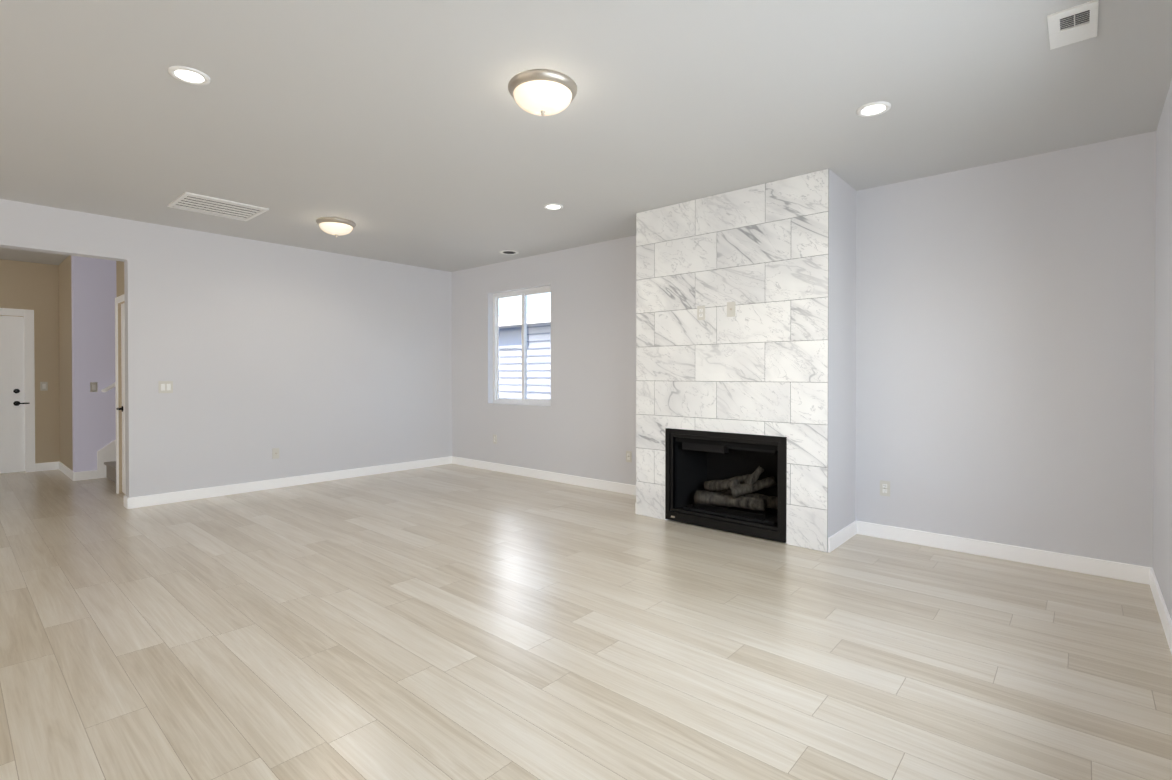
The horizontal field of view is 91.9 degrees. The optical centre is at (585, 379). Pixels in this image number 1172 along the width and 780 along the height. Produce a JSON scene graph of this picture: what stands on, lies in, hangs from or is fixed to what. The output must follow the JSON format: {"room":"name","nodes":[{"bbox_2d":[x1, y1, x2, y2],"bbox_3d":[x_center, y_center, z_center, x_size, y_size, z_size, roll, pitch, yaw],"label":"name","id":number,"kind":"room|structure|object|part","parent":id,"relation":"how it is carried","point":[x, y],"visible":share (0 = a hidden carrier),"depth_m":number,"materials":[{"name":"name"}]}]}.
{"room":"living room","nodes":[
{"label":"living room","id":0,"kind":"room"},
{"bbox_2d":[0,259,59,463],"bbox_3d":[-8.646,-0.144,5.948,0.150,2.740,4.870,0,1,41],"label":"wall","id":1,"kind":"structure","parent":0,"point":[30,286],"depth_m":7.49,"materials":[{"name":"paint"}]},
{"bbox_2d":[0,316,24,472],"bbox_3d":[-7.637,0.198,7.061,0.051,2.014,0.902,0,1,41],"label":"front door","id":2,"kind":"structure","parent":1,"relation":"in","point":[12,439],"depth_m":7.30,"materials":[{"name":"white paint"}]},
{"bbox_2d":[13,401,29,405],"bbox_3d":[-7.320,0.315,7.345,0.052,0.064,0.147,0,1,41],"label":"door handle","id":3,"kind":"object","parent":2,"relation":"attached to","point":[16,403],"depth_m":7.33,"materials":[{"name":"black metal"}]},
{"bbox_2d":[0,308,34,471],"bbox_3d":[-7.604,0.157,7.032,0.048,2.120,1.090,0,1,41],"label":"door frame","id":4,"kind":"structure","parent":1,"relation":"attached to","point":[29,384],"depth_m":7.39,"materials":[{"name":"white paint"}]},
{"bbox_2d":[40,382,47,390],"bbox_3d":[-7.179,0.094,7.503,0.006,0.118,0.070,0,1,41],"label":"switch plate","id":5,"kind":"object","parent":1,"relation":"attached to","point":[41,383],"visible":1,"depth_m":7.50,"materials":[{"name":"white plastic"}]},
{"bbox_2d":[58,255,72,470],"bbox_3d":[-6.612,-0.155,7.303,1.120,2.740,0.150,0,1,41],"label":"wall","id":6,"kind":"structure","parent":0,"point":[65,365],"depth_m":7.21,"materials":[{"name":"paint"}]},
{"bbox_2d":[55,461,78,480],"bbox_3d":[-6.603,1.164,7.199,1.285,0.105,0.019,0,1,41],"label":"baseboard","id":7,"kind":"structure","parent":6,"relation":"attached to","point":[74,476],"depth_m":7.07,"materials":[{"name":"white paint"}]},
{"bbox_2d":[71,256,116,471],"bbox_3d":[-4.888,-0.163,8.305,0.150,2.740,3.930,0,1,41],"label":"wall","id":8,"kind":"structure","parent":0,"point":[93,289],"depth_m":6.90,"materials":[{"name":"paint"}]},
{"bbox_2d":[90,382,97,391],"bbox_3d":[-6.005,0.098,6.912,0.011,0.118,0.070,0,1,41],"label":"light switch","id":9,"kind":"object","parent":8,"relation":"attached to","point":[93,386],"visible":1,"depth_m":6.91,"materials":[{"name":"white plastic"}]},
{"bbox_2d":[97,439,115,478],"bbox_3d":[-4.929,-0.162,8.131,0.016,2.741,3.205,0,1,41],"label":"trim","id":10,"kind":"structure","parent":8,"relation":"attached to","point":[106,453],"depth_m":6.98,"materials":[{"name":"white paint"}]},
{"bbox_2d":[101,382,114,391],"bbox_3d":[-4.877,-1.049,8.121,0.097,2.406,3.182,0,1,41],"label":"stair handrail","id":11,"kind":"object","parent":8,"relation":"attached to","point":[109,387],"visible":0.17,"depth_m":6.95,"materials":[{"name":"white paint"}]},
{"bbox_2d":[116,261,116,293],"bbox_3d":[-3.830,-0.156,7.410,0.100,2.740,3.580,0,1,41],"label":"wall","id":12,"kind":"structure","parent":0,"point":[116,261],"depth_m":6.09,"materials":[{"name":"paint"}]},
{"bbox_2d":[117,261,123,493],"bbox_3d":[-4.644,-0.143,5.809,0.750,2.740,0.100,0,1,41],"label":"wall","id":13,"kind":"structure","parent":0,"point":[119,278],"depth_m":6.06,"materials":[{"name":"paint"}]},
{"bbox_2d":[115,294,123,493],"bbox_3d":[-4.734,0.179,5.814,0.840,2.095,0.016,0,1,41],"label":"door frame","id":14,"kind":"structure","parent":13,"relation":"attached to","point":[119,299],"depth_m":6.05,"materials":[{"name":"white paint"}]},
{"bbox_2d":[121,303,125,493],"bbox_3d":[-4.703,0.207,5.850,0.704,2.015,0.040,0,1,41],"label":"door","id":15,"kind":"structure","parent":13,"relation":"in","point":[123,392],"depth_m":6.01,"materials":[{"name":"white paint"}]},
{"bbox_2d":[0,199,451,497],"bbox_3d":[-4.780,-0.136,4.971,0.150,2.740,8.500,0,1,41],"label":"wall","id":16,"kind":"structure","parent":0,"point":[305,361],"depth_m":6.22,"materials":[{"name":"grey paint"}]},
{"bbox_2d":[158,381,172,392],"bbox_3d":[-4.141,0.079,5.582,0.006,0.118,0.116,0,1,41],"label":"light switch","id":17,"kind":"object","parent":16,"relation":"attached to","point":[166,383],"visible":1,"depth_m":5.58,"materials":[{"name":"white plastic"}]},
{"bbox_2d":[272,448,278,458],"bbox_3d":[-3.471,0.833,6.344,0.017,0.118,0.072,0,1,41],"label":"electrical outlet","id":18,"kind":"object","parent":16,"relation":"attached to","point":[275,453],"visible":1,"depth_m":6.34,"materials":[{"name":"white plastic"}]},
{"bbox_2d":[124,456,450,508],"bbox_3d":[-3.142,1.167,6.727,0.019,0.105,3.635,0,1,41],"label":"baseboard","id":19,"kind":"structure","parent":16,"relation":"attached to","point":[172,497],"depth_m":6.30,"materials":[{"name":"white paint"}]},
{"bbox_2d":[0,464,1171,779],"bbox_3d":[-3.382,1.293,3.755,10.970,0.100,8.800,0,1,41],"label":"floor","id":20,"kind":"structure","parent":0,"point":[450,622],"depth_m":2.64,"materials":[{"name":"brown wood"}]},
{"bbox_2d":[0,471,25,474],"bbox_3d":[-7.624,1.211,7.058,0.085,0.012,0.910,0,1,41],"label":"threshold","id":21,"kind":"object","parent":20,"relation":"on","point":[12,472],"visible":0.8,"depth_m":7.30,"materials":[{"name":"silver metal"}]},
{"bbox_2d":[104,461,115,482],"bbox_3d":[-4.315,-0.061,7.878,1.240,2.544,3.513,0,1,41],"label":"stairs","id":22,"kind":"structure","parent":20,"relation":"on","point":[111,470],"depth_m":6.79,"materials":[{"name":"carpet"}]},
{"bbox_2d":[0,0,1171,271],"bbox_3d":[-3.382,-1.556,3.732,10.970,0.120,8.800,0,1,41],"label":"ceiling","id":23,"kind":"structure","parent":0,"point":[408,132],"depth_m":3.09,"materials":[{"name":"white paint"}]},
{"bbox_2d":[168,66,209,84],"bbox_3d":[-1.942,-1.484,2.775,0.170,0.009,0.170,0,1,41],"label":"recessed light","id":24,"kind":"object","parent":23,"relation":"in","point":[189,75],"visible":1,"depth_m":2.77,"materials":[{"name":"white plastic"}]},
{"bbox_2d":[167,192,268,220],"bbox_3d":[-3.218,-1.500,4.959,0.560,0.013,0.620,0,1,41],"label":"ceiling vent","id":25,"kind":"object","parent":23,"relation":"in","point":[193,202],"visible":1,"depth_m":4.94,"materials":[{"name":"white plastic"}]},
{"bbox_2d":[316,217,355,236],"bbox_3d":[-2.399,-1.435,5.438,0.352,0.151,0.352,0,1,41],"label":"flush-mount light","id":26,"kind":"object","parent":23,"relation":"attached to","point":[336,226],"visible":1,"depth_m":5.33,"materials":[{"name":"white glass"}]},
{"bbox_3d":[-2.399,-1.427,5.438,0.300,0.085,0.300,0,1,41],"label":"lamp shade","id":27,"kind":"part","parent":26,"relation":"part of","materials":[{"name":"beige glass"}]},
{"bbox_2d":[500,250,518,254],"bbox_3d":[-0.921,-1.517,6.788,0.230,0.008,0.230,0,1,41],"label":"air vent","id":28,"kind":"object","parent":23,"relation":"in","point":[509,252],"visible":1,"depth_m":6.78,"materials":[{"name":"white plastic"}]},
{"bbox_2d":[508,69,576,116],"bbox_3d":[-0.220,-1.414,2.887,0.352,0.151,0.352,0,1,41],"label":"flush-mount light","id":29,"kind":"object","parent":23,"relation":"attached to","point":[542,92],"visible":1,"depth_m":2.79,"materials":[{"name":"white glass"}]},
{"bbox_3d":[-0.220,-1.407,2.888,0.300,0.085,0.300,0,1,41],"label":"lamp shade","id":30,"kind":"part","parent":29,"relation":"part of","materials":[{"name":"beige glass"}]},
{"bbox_2d":[544,203,562,209],"bbox_3d":[-0.283,-1.502,4.938,0.170,0.009,0.170,0,1,41],"label":"recessed light","id":31,"kind":"object","parent":23,"relation":"in","point":[552,206],"visible":1,"depth_m":4.92,"materials":[{"name":"white plastic"}]},
{"bbox_2d":[856,101,890,116],"bbox_3d":[1.586,-1.487,3.125,0.170,0.009,0.170,0,1,41],"label":"recessed light","id":32,"kind":"object","parent":23,"relation":"in","point":[873,108],"visible":1,"depth_m":3.12,"materials":[{"name":"white plastic"}]},
{"bbox_2d":[1047,0,1098,49],"bbox_3d":[2.043,-1.482,2.378,0.156,0.008,0.310,0,1,41],"label":"ceiling vent","id":33,"kind":"object","parent":23,"relation":"in","point":[1074,24],"visible":1,"depth_m":2.37,"materials":[{"name":"white plastic"}]},
{"bbox_2d":[666,169,856,543],"bbox_3d":[1.311,-0.135,4.847,1.690,2.740,0.650,0,1,41],"label":"wall","id":34,"kind":"structure","parent":0,"point":[842,362],"depth_m":4.27,"materials":[{"name":"grey paint"}]},
{"bbox_2d":[665,428,786,542],"bbox_3d":[1.247,0.831,4.766,1.070,0.801,0.468,0,1,41],"label":"fireplace insert","id":35,"kind":"object","parent":34,"relation":"in","point":[732,482],"visible":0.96,"depth_m":4.75,"materials":[{"name":"black metal"}]},
{"bbox_3d":[1.114,0.812,4.614,0.940,0.630,0.005,0,1,41],"label":"glass","id":36,"kind":"part","parent":35,"relation":"part of","materials":[{"name":"black glass"}]},
{"bbox_2d":[682,442,777,452],"bbox_3d":[1.174,0.571,4.681,0.830,0.080,0.080,0,1,41],"label":"hood","id":37,"kind":"object","parent":35,"relation":"attached to","point":[703,444],"depth_m":4.65,"materials":[{"name":"grey metal"}]},
{"bbox_2d":[636,169,828,551],"bbox_3d":[1.094,-0.133,4.600,1.688,2.738,0.007,0,1,41],"label":"wall","id":38,"kind":"structure","parent":34,"relation":"attached to","point":[752,342],"depth_m":4.36,"materials":[{"name":"grey"}]},
{"bbox_2d":[636,169,828,551],"bbox_3d":[1.093,-0.133,4.599,1.686,2.736,0.008,0,1,41],"label":"wall tiles","id":39,"kind":"structure","parent":38,"relation":"attached to","point":[769,364],"depth_m":4.47,"materials":[{"name":"ceramic"}]},
{"bbox_2d":[697,306,704,319],"bbox_3d":[0.956,-0.549,4.705,0.072,0.118,0.009,0,1,41],"label":"electrical outlet","id":40,"kind":"object","parent":39,"relation":"attached to","point":[700,312],"visible":1,"depth_m":4.70,"materials":[{"name":"white plastic"}]},
{"bbox_2d":[727,302,734,316],"bbox_3d":[1.157,-0.558,4.524,0.072,0.118,0.017,0,1,41],"label":"outlet","id":41,"kind":"object","parent":39,"relation":"attached to","point":[730,309],"visible":1,"depth_m":4.52,"materials":[{"name":"white plastic"}]},
{"bbox_2d":[828,520,858,552],"bbox_3d":[1.941,1.187,4.278,0.019,0.105,0.610,0,1,41],"label":"baseboard","id":42,"kind":"structure","parent":34,"relation":"attached to","point":[834,541],"depth_m":4.27,"materials":[{"name":"white paint"}]},
{"bbox_2d":[452,131,1155,567],"bbox_3d":[0.805,-0.143,5.824,7.420,2.740,0.150,0,1,41],"label":"wall","id":43,"kind":"structure","parent":0,"point":[1004,345],"depth_m":4.02,"materials":[{"name":"grey paint"}]},
{"bbox_2d":[493,286,550,405],"bbox_3d":[-0.793,-0.410,7.275,1.180,1.470,0.069,0,1,41],"label":"sliding window","id":44,"kind":"structure","parent":43,"relation":"in","point":[524,294],"depth_m":7.29,"materials":[{"name":"white plastic"}]},
{"bbox_2d":[451,456,635,494],"bbox_3d":[-0.521,1.166,6.886,3.740,0.105,0.019,0,1,41],"label":"baseboard","id":45,"kind":"structure","parent":43,"relation":"attached to","point":[546,475],"depth_m":6.79,"materials":[{"name":"white paint"}]},
{"bbox_2d":[626,451,631,461],"bbox_3d":[0.455,0.825,6.032,0.072,0.118,0.009,0,1,41],"label":"electrical outlet","id":46,"kind":"object","parent":43,"relation":"attached to","point":[628,456],"visible":1,"depth_m":6.03,"materials":[{"name":"white plastic"}]},
{"bbox_2d":[880,480,889,496],"bbox_3d":[2.320,0.848,4.396,0.072,0.118,0.009,0,1,41],"label":"electrical outlet","id":47,"kind":"object","parent":43,"relation":"attached to","point":[884,488],"visible":1,"depth_m":4.39,"materials":[{"name":"white plastic"}]},
{"bbox_2d":[883,484,886,492],"bbox_3d":[2.318,0.848,4.393,0.033,0.068,0.002,0,1,41],"label":"receptacle","id":48,"kind":"object","parent":47,"relation":"attached to","point":[884,485],"depth_m":4.39,"materials":[{"name":"white plastic"}]},
{"bbox_2d":[859,521,1146,583],"bbox_3d":[2.782,1.189,3.987,1.670,0.105,0.019,0,1,41],"label":"baseboard","id":49,"kind":"structure","parent":43,"relation":"attached to","point":[1110,569],"depth_m":3.87,"materials":[{"name":"white paint"}]},
{"bbox_2d":[1153,80,1171,619],"bbox_3d":[0.684,-0.098,0.175,0.150,2.740,8.800,0,1,41],"label":"wall","id":50,"kind":"structure","parent":0,"point":[1162,521],"depth_m":3.02,"materials":[{"name":"grey paint"}]},
{"bbox_2d":[1147,567,1171,653],"bbox_3d":[0.622,1.219,0.240,0.015,0.105,8.500,0,1,41],"label":"baseboard","id":51,"kind":"structure","parent":50,"relation":"attached to","point":[1166,621],"depth_m":2.94,"materials":[{"name":"white paint"}]},
{"label":"outside","id":52,"kind":"structure","parent":0,"visible":0},
{"bbox_3d":[3.498,1.822,12.789,18.000,0.100,13.850,0,1,41],"label":"ground","id":53,"kind":"structure","parent":52,"visible":0},
{"bbox_3d":[-0.380,0.303,11.391,10.000,2.960,0.249,0,1,41],"label":"neighbouring house","id":54,"kind":"object","parent":53,"relation":"on","visible":0},
{"bbox_2d":[499,322,550,398],"bbox_3d":[-0.489,0.304,11.267,10.000,2.960,0.080,0,1,41],"label":"house siding","id":55,"kind":"object","parent":54,"relation":"attached to","point":[505,369],"depth_m":11.79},
{"bbox_2d":[499,324,527,348],"bbox_3d":[-1.606,-0.908,12.167,1.020,0.490,0.024,0,1,41],"label":"window","id":56,"kind":"structure","parent":55,"relation":"attached to","point":[503,336],"depth_m":12.16,"materials":[{"name":"blue"}]},
{"bbox_3d":[0.329,-1.386,12.185,10.000,0.315,3.500,0,1,41],"label":"house roof","id":57,"kind":"structure","parent":0,"visible":0},
{"bbox_2d":[499,310,550,325],"bbox_3d":[-0.570,-1.200,11.163,10.000,0.230,0.825,0,1,41],"label":"roof eave","id":58,"kind":"object","parent":57,"relation":"attached to","point":[535,315],"depth_m":11.10,"materials":[{"name":"white"}]}
]}

